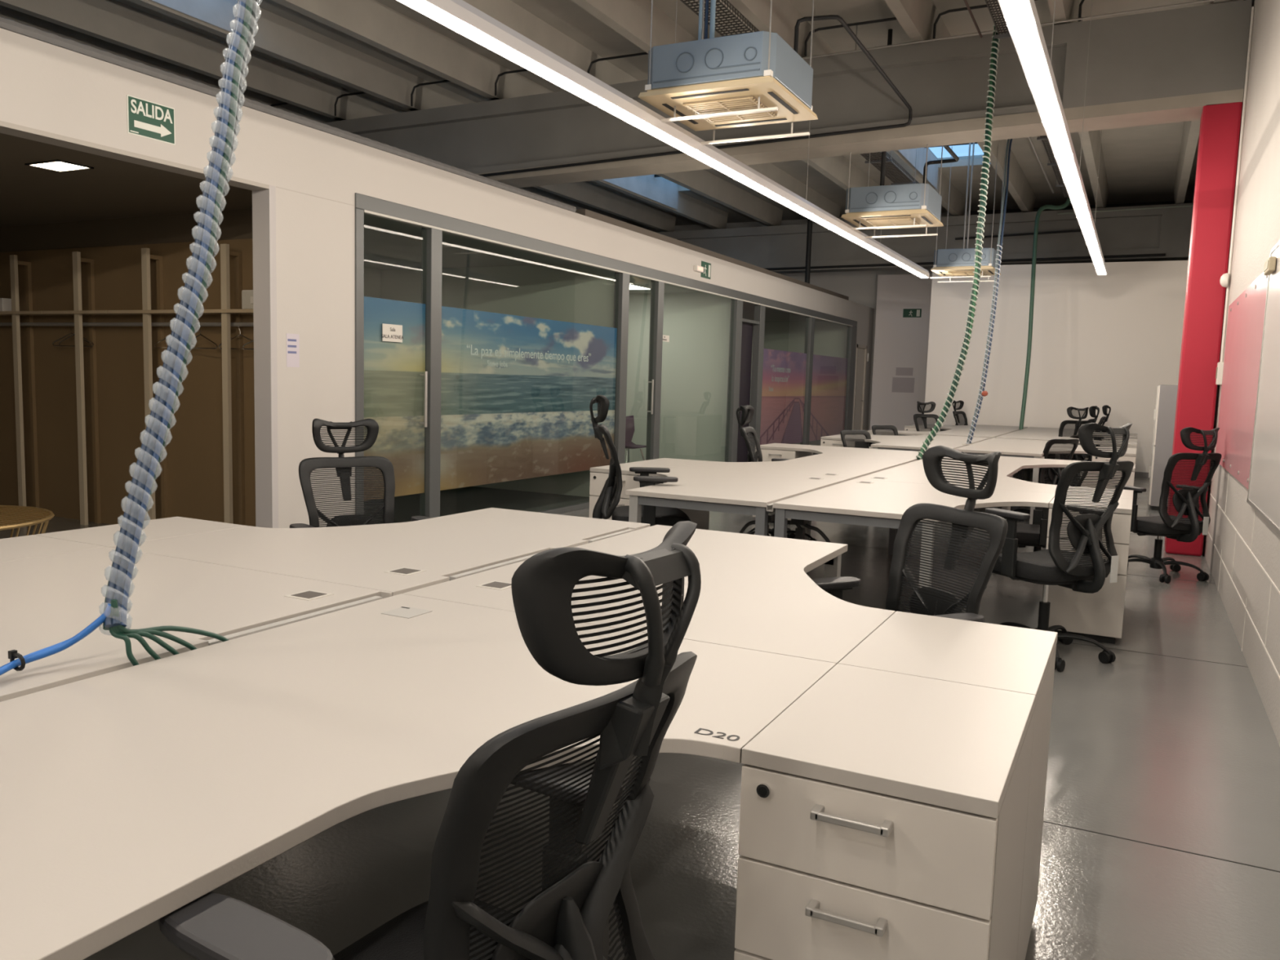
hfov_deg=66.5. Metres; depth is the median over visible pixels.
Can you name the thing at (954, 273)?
return grille
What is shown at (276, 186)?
trim
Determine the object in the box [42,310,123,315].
shelf
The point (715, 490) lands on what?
desk
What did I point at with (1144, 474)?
baseboard
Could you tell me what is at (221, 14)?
skylight
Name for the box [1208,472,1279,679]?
trim
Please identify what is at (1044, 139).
cable tray
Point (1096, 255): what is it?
diffuser
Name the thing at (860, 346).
trim
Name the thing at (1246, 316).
board
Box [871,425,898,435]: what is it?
office chair
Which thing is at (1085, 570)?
office chair
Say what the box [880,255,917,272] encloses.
diffuser
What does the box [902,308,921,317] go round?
emergency exit sign
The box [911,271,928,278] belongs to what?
diffuser
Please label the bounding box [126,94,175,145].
exit sign
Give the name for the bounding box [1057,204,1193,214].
rod
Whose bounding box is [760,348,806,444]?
print
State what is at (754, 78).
unit
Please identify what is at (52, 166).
diffuser
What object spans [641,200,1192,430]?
wall
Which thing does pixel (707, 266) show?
emergency exit sign
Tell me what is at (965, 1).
rod
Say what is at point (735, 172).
diffuser
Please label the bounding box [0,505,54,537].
table
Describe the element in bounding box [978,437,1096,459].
desk
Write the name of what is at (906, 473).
desk
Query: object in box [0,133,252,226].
ceiling
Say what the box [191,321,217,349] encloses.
hanger
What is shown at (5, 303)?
storage box
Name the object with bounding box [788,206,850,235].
diffuser
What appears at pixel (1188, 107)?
trim
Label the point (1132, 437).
drawer pedestal
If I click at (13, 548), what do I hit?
drawer pedestal
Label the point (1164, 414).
filing cabinet
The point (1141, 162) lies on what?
ceiling
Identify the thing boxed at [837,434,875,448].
drawer pedestal
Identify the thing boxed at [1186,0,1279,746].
wall
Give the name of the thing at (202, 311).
shelf
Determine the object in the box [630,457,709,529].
drawer pedestal
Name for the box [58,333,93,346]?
hanger
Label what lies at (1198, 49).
beam
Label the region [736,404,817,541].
office chair
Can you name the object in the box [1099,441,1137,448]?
drawer pedestal
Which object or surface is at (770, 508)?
gutter
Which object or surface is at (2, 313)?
shelf
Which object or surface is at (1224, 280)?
fire alarm
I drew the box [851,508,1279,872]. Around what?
trim
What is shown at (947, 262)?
unit
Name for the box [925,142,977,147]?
window
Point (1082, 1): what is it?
trim
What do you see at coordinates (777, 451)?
drawer pedestal
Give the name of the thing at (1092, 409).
office chair
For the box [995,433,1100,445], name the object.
desk
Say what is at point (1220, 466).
trim
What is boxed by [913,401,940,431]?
office chair
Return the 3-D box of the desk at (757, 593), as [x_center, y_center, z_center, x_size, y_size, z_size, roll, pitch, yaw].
[0.241,0.661,3.163,1.222,0.742,1.600,5,7,27]
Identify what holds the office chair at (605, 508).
on the floor
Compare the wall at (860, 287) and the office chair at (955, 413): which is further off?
the wall at (860, 287)
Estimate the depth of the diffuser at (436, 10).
4.56 m
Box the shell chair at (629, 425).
[625,415,646,462]
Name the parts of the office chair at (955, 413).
headrest frame, backrest, backrest frame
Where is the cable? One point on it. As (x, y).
(1041, 209)
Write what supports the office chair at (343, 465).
on the floor
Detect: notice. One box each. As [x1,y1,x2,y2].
[286,333,299,367]
[891,377,914,392]
[895,367,913,375]
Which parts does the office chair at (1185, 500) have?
armrest, leg, leg, leg, seat, leg, leg, backrest, backrest frame, headrest frame, headrest stem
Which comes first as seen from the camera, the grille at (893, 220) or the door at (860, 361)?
the grille at (893, 220)
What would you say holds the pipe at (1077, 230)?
attached to the wall
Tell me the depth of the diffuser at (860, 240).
10.61 m
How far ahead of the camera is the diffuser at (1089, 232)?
9.56 m
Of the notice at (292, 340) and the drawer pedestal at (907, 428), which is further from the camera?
the drawer pedestal at (907, 428)
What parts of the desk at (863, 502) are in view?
leg, under frame, leg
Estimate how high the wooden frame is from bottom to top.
2.245 m
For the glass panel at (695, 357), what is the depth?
11.97 m
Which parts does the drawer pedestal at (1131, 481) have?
drawer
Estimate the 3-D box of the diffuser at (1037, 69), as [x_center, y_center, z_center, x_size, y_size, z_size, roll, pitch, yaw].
[2.162,-2.000,5.190,0.093,0.014,1.664,5,7,27]
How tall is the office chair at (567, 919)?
1.168 m
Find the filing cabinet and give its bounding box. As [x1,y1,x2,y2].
[1148,384,1177,510]
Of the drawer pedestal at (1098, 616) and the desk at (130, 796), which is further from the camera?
the drawer pedestal at (1098, 616)
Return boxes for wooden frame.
[0,244,253,524]
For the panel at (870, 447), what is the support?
attached to the desk at (1033, 451)
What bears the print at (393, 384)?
attached to the window
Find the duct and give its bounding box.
[575,208,848,300]
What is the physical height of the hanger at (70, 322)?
0.206 m
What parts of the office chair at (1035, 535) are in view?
seat, armrest, armrest, backrest, backrest frame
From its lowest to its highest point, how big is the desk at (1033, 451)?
0.740 m
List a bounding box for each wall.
[0,238,255,526]
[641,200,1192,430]
[924,260,1188,472]
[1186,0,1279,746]
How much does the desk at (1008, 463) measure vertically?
0.740 m
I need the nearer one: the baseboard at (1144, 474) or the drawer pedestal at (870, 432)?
the drawer pedestal at (870, 432)
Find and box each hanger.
[52,321,91,346]
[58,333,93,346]
[154,321,195,348]
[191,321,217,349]
[217,321,253,349]
[242,340,253,349]
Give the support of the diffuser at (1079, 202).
attached to the pendant lamp at (1021, 18)
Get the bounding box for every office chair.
[158,520,701,959]
[289,418,431,528]
[589,395,691,526]
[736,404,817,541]
[811,445,1008,622]
[840,430,871,448]
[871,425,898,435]
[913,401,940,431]
[952,400,968,425]
[981,422,1133,671]
[1013,439,1079,514]
[1016,460,1088,552]
[1038,406,1090,485]
[1047,405,1099,479]
[1076,404,1111,475]
[1115,426,1222,583]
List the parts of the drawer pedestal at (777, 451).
handle, drawer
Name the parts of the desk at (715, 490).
leg, under frame, leg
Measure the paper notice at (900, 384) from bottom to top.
0.300 m
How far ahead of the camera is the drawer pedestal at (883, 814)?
1.59 m
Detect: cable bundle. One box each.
[0,0,257,675]
[915,19,1000,460]
[962,138,1012,444]
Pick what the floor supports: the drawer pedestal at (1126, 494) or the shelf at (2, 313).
the drawer pedestal at (1126, 494)
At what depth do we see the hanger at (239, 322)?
7.27 m
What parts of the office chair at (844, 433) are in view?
backrest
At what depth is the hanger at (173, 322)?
7.63 m
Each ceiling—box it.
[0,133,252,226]
[115,0,1239,227]
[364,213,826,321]
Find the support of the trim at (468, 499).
attached to the glass panel at (695, 357)
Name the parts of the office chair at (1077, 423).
seat, backrest, backrest frame, headrest frame, headrest stem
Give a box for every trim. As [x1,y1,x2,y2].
[0,120,269,190]
[252,185,278,528]
[270,0,1245,115]
[275,186,354,205]
[364,451,817,524]
[476,88,1244,187]
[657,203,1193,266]
[742,318,759,324]
[760,250,1189,273]
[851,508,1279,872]
[852,344,866,430]
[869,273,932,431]
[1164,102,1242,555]
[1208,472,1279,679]
[1209,465,1221,573]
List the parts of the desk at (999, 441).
leg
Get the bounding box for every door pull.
[419,371,427,426]
[647,379,653,413]
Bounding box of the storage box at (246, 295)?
[241,289,253,309]
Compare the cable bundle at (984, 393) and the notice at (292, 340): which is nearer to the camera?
the notice at (292, 340)
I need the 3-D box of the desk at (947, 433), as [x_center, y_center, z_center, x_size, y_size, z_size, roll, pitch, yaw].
[4.322,-0.287,13.553,1.222,0.740,1.480,5,7,27]
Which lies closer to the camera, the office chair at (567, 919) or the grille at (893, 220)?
the office chair at (567, 919)
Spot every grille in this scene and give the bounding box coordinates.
[683,97,777,123]
[866,217,919,224]
[866,218,918,226]
[947,271,984,275]
[948,271,984,274]
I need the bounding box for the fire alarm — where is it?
[1219,273,1228,287]
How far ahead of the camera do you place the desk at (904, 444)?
10.60 m
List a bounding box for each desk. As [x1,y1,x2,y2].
[0,546,391,702]
[0,593,835,959]
[109,507,650,595]
[402,524,895,664]
[625,466,848,536]
[683,457,902,555]
[773,479,1054,587]
[795,445,919,540]
[854,463,1057,555]
[855,436,973,451]
[871,434,990,443]
[897,430,1006,438]
[907,454,1080,553]
[930,426,1017,433]
[942,424,1027,470]
[955,442,1089,524]
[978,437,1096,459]
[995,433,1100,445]
[1008,429,1106,438]
[1022,426,1107,471]
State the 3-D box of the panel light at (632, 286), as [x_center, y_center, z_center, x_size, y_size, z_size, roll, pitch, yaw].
[-0.249,-2.631,13.309,0.620,0.016,0.620,5,7,27]
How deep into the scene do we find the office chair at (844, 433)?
11.10 m
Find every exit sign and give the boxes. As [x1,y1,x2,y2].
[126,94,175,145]
[701,261,711,279]
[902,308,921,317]
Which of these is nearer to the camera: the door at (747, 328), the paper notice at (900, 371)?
the door at (747, 328)
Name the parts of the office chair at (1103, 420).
backrest frame, headrest frame, headrest stem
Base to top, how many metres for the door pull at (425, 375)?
0.440 m
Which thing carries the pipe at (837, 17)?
attached to the wall
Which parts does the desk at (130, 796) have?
under frame, grommet plate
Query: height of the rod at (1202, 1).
0.077 m
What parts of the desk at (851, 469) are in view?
leg, leg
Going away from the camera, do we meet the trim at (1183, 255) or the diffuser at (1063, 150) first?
the diffuser at (1063, 150)
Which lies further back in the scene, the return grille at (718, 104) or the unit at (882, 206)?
the unit at (882, 206)
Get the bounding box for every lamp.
[396,0,929,278]
[998,0,1106,275]
[1263,256,1276,275]
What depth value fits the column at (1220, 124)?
8.04 m
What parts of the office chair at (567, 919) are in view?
seat, backrest, backrest frame, armrest, headrest frame, headrest stem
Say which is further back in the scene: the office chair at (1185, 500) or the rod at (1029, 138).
the rod at (1029, 138)
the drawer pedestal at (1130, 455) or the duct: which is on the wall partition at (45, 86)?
the duct
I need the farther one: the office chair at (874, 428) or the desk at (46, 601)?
the office chair at (874, 428)
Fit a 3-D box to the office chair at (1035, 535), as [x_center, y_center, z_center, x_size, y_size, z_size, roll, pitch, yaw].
[2.962,0.272,7.237,0.677,0.840,0.658,3,6,17]
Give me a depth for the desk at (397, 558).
3.40 m
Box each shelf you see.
[0,311,53,315]
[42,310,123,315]
[107,309,177,315]
[199,309,253,314]
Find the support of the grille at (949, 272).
attached to the unit at (947, 262)
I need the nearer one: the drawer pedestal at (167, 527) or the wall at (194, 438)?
the drawer pedestal at (167, 527)
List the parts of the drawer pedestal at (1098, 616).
drawer, drawer, drawer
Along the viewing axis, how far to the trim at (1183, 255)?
17.25 m
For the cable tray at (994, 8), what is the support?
hanging from the ceiling at (1141, 162)
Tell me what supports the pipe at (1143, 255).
attached to the wall
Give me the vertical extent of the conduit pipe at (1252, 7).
2.850 m
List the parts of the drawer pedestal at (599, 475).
drawer, drawer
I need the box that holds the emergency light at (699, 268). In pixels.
[693,265,703,272]
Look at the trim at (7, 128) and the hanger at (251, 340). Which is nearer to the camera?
the trim at (7, 128)
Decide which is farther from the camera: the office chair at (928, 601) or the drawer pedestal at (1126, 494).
the drawer pedestal at (1126, 494)
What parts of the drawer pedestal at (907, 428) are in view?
drawer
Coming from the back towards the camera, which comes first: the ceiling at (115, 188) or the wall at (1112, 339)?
the wall at (1112, 339)
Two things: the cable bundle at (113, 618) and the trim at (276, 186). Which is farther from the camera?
the trim at (276, 186)
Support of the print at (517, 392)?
attached to the window
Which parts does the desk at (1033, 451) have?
under frame, leg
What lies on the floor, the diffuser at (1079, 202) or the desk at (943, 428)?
the desk at (943, 428)
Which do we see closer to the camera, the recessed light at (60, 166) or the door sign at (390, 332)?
the recessed light at (60, 166)
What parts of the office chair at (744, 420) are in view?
headrest stem, headrest frame, backrest frame, backrest, leg, leg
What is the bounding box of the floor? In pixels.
[0,469,1279,959]
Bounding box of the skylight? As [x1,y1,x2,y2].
[150,0,938,209]
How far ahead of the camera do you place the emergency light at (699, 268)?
12.14 m
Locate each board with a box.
[1215,271,1267,488]
[1247,240,1279,534]
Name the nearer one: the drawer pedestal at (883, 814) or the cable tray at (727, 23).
the drawer pedestal at (883, 814)
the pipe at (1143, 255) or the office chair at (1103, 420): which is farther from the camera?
the pipe at (1143, 255)
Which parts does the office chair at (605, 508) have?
headrest stem, headrest frame, backrest, backrest frame, armrest, seat, armrest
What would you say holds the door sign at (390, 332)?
attached to the window
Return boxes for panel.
[0,208,847,497]
[869,446,1044,458]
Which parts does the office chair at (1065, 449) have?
armrest, leg, leg, backrest, backrest frame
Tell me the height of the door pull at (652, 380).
0.400 m
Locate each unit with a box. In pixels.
[638,0,817,145]
[841,22,943,238]
[929,142,1004,282]
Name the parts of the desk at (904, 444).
under frame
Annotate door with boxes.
[737,322,752,462]
[853,347,865,430]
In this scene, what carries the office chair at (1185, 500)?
on the floor
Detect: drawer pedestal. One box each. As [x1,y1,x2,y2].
[0,534,106,562]
[34,516,247,546]
[589,462,678,519]
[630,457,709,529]
[733,663,1035,959]
[752,443,813,524]
[820,435,866,448]
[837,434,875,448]
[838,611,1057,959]
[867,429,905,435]
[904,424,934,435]
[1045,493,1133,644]
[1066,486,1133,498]
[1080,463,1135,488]
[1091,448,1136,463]
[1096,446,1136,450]
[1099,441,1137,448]
[1106,434,1137,442]
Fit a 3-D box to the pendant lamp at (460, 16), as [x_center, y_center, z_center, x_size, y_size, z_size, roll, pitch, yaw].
[-0.003,-3.113,5.673,0.110,2.001,17.550,5,7,27]
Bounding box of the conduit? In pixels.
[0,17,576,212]
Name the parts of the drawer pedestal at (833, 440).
drawer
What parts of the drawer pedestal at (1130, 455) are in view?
drawer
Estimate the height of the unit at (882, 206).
1.945 m
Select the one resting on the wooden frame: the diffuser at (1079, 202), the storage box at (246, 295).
the storage box at (246, 295)
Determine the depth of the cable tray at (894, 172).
13.15 m
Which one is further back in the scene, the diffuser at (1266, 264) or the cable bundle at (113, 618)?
the diffuser at (1266, 264)
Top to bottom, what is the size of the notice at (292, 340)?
0.220 m
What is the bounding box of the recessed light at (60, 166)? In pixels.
[24,160,93,172]
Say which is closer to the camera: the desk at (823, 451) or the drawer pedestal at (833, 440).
the desk at (823, 451)
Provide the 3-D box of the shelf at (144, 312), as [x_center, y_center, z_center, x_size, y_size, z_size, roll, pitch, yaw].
[-3.826,-1.315,7.667,0.840,0.025,0.170,5,7,27]
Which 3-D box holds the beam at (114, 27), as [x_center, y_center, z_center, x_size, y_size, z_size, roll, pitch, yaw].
[-1.545,-4.306,8.810,12.200,0.360,23.900,5,7,27]
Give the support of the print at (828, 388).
attached to the window
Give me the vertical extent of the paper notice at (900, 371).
0.160 m
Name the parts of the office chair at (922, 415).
headrest frame, backrest, backrest frame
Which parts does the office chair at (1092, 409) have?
headrest frame, headrest stem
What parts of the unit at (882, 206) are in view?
threaded rod, threaded rod, panel, threaded rod, threaded rod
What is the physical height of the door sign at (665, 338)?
0.075 m
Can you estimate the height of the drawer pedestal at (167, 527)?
0.740 m
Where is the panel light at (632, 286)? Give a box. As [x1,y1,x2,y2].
[629,284,650,289]
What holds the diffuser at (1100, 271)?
attached to the pendant lamp at (1021, 18)
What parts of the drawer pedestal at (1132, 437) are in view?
drawer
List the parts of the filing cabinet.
door, door, door, door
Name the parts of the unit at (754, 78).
threaded rod, threaded rod, panel, threaded rod, threaded rod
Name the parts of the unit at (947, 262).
threaded rod, threaded rod, panel, threaded rod, threaded rod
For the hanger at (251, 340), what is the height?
0.206 m
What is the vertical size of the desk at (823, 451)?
0.740 m
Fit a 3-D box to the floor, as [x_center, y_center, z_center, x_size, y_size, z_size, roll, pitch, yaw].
[-1.365,0.393,9.920,13.100,0.200,25.700,5,7,27]
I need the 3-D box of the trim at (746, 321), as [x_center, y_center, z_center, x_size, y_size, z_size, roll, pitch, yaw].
[1.547,-2.277,14.020,0.090,0.040,0.720,5,7,27]
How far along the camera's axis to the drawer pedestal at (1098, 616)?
5.27 m
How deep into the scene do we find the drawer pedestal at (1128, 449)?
10.85 m
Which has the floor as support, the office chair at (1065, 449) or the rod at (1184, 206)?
the office chair at (1065, 449)
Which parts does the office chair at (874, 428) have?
backrest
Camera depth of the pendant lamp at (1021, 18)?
5.21 m
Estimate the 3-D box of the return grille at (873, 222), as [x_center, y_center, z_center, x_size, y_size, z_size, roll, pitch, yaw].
[2.553,-2.589,9.848,0.440,0.007,0.440,5,7,27]
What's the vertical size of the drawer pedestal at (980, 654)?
0.740 m
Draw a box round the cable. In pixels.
[1018,197,1071,429]
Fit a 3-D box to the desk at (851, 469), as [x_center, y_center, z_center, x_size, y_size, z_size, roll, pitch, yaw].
[1.184,0.250,7.431,1.222,0.742,1.600,5,7,27]
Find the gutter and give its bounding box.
[766,460,915,511]
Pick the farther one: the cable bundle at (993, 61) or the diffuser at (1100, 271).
the diffuser at (1100, 271)
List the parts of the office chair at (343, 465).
headrest stem, headrest frame, backrest frame, backrest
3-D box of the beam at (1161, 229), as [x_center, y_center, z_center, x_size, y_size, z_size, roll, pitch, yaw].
[3.581,-4.572,19.065,12.560,0.890,0.400,5,7,27]
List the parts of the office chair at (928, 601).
armrest, backrest, backrest frame, headrest frame, headrest stem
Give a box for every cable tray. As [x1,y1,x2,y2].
[680,0,759,36]
[860,150,919,185]
[985,0,1011,39]
[1036,135,1076,197]
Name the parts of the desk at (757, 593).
grommet plate, leg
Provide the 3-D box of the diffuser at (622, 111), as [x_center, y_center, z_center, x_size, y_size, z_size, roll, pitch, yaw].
[0.182,-2.161,6.191,0.093,0.014,1.664,5,7,27]
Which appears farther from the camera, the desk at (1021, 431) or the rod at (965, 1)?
the desk at (1021, 431)
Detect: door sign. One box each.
[381,323,403,342]
[662,334,669,342]
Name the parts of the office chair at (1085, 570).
armrest, leg, seat, leg, leg, leg, backrest frame, backrest, headrest frame, headrest stem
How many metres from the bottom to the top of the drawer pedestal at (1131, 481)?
0.740 m
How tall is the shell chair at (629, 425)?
0.854 m
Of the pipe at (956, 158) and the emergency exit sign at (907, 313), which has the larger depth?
the emergency exit sign at (907, 313)
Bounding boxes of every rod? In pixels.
[802,0,1218,59]
[963,0,982,37]
[1027,137,1053,193]
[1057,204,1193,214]
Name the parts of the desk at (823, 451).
leg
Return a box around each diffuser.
[31,161,87,171]
[396,0,610,106]
[597,102,724,167]
[713,165,798,207]
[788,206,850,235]
[842,235,888,256]
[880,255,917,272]
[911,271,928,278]
[1000,0,1041,57]
[1020,53,1066,141]
[1050,140,1081,191]
[1068,191,1091,226]
[1080,225,1098,249]
[1088,249,1103,267]
[1095,267,1106,275]
[1263,260,1268,271]
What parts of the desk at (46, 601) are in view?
tray lid, grommet plate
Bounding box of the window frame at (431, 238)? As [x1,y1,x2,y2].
[355,192,857,518]
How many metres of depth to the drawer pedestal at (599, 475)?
6.60 m
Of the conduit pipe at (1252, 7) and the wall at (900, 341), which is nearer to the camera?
the conduit pipe at (1252, 7)
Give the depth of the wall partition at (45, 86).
6.62 m
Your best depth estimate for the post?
17.86 m
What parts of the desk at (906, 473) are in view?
leg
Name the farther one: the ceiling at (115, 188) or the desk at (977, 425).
the desk at (977, 425)
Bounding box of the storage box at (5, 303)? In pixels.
[0,297,11,311]
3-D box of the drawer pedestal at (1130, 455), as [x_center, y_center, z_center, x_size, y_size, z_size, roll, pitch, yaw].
[4.976,0.067,10.297,0.405,0.740,0.610,5,7,27]
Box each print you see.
[364,296,425,501]
[440,306,617,490]
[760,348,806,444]
[808,354,848,441]
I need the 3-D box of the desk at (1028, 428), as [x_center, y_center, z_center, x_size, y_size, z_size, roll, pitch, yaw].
[6.805,-0.430,15.649,1.222,0.740,1.480,5,7,27]
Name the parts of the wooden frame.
post, post, post, post, hanging rail, post, post, post, post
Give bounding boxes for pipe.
[479,14,912,177]
[765,253,1165,270]
[922,145,959,183]
[955,229,1081,239]
[1220,6,1254,362]
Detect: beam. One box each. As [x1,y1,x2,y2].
[0,0,1229,231]
[324,0,1252,173]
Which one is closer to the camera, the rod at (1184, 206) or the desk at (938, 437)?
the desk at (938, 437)
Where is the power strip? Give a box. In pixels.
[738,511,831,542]
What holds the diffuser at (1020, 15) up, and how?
attached to the pendant lamp at (1021, 18)
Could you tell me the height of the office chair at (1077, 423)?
1.145 m
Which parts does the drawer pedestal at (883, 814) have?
drawer, handle, handle, drawer, drawer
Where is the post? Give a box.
[804,217,812,283]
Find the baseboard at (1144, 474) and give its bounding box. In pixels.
[1024,467,1148,477]
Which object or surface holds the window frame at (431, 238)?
attached to the wall partition at (45, 86)
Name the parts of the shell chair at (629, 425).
leg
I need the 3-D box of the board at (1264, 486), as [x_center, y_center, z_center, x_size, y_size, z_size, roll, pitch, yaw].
[2.728,-0.444,4.063,0.024,1.340,2.620,5,7,27]
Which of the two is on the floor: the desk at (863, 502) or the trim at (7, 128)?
the desk at (863, 502)
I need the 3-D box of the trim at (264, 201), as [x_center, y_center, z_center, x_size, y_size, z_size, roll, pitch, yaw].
[-2.459,-0.642,6.418,0.154,2.510,0.052,5,7,27]
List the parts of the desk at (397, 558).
grommet plate, tray lid, tray lid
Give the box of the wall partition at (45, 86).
[0,27,874,528]

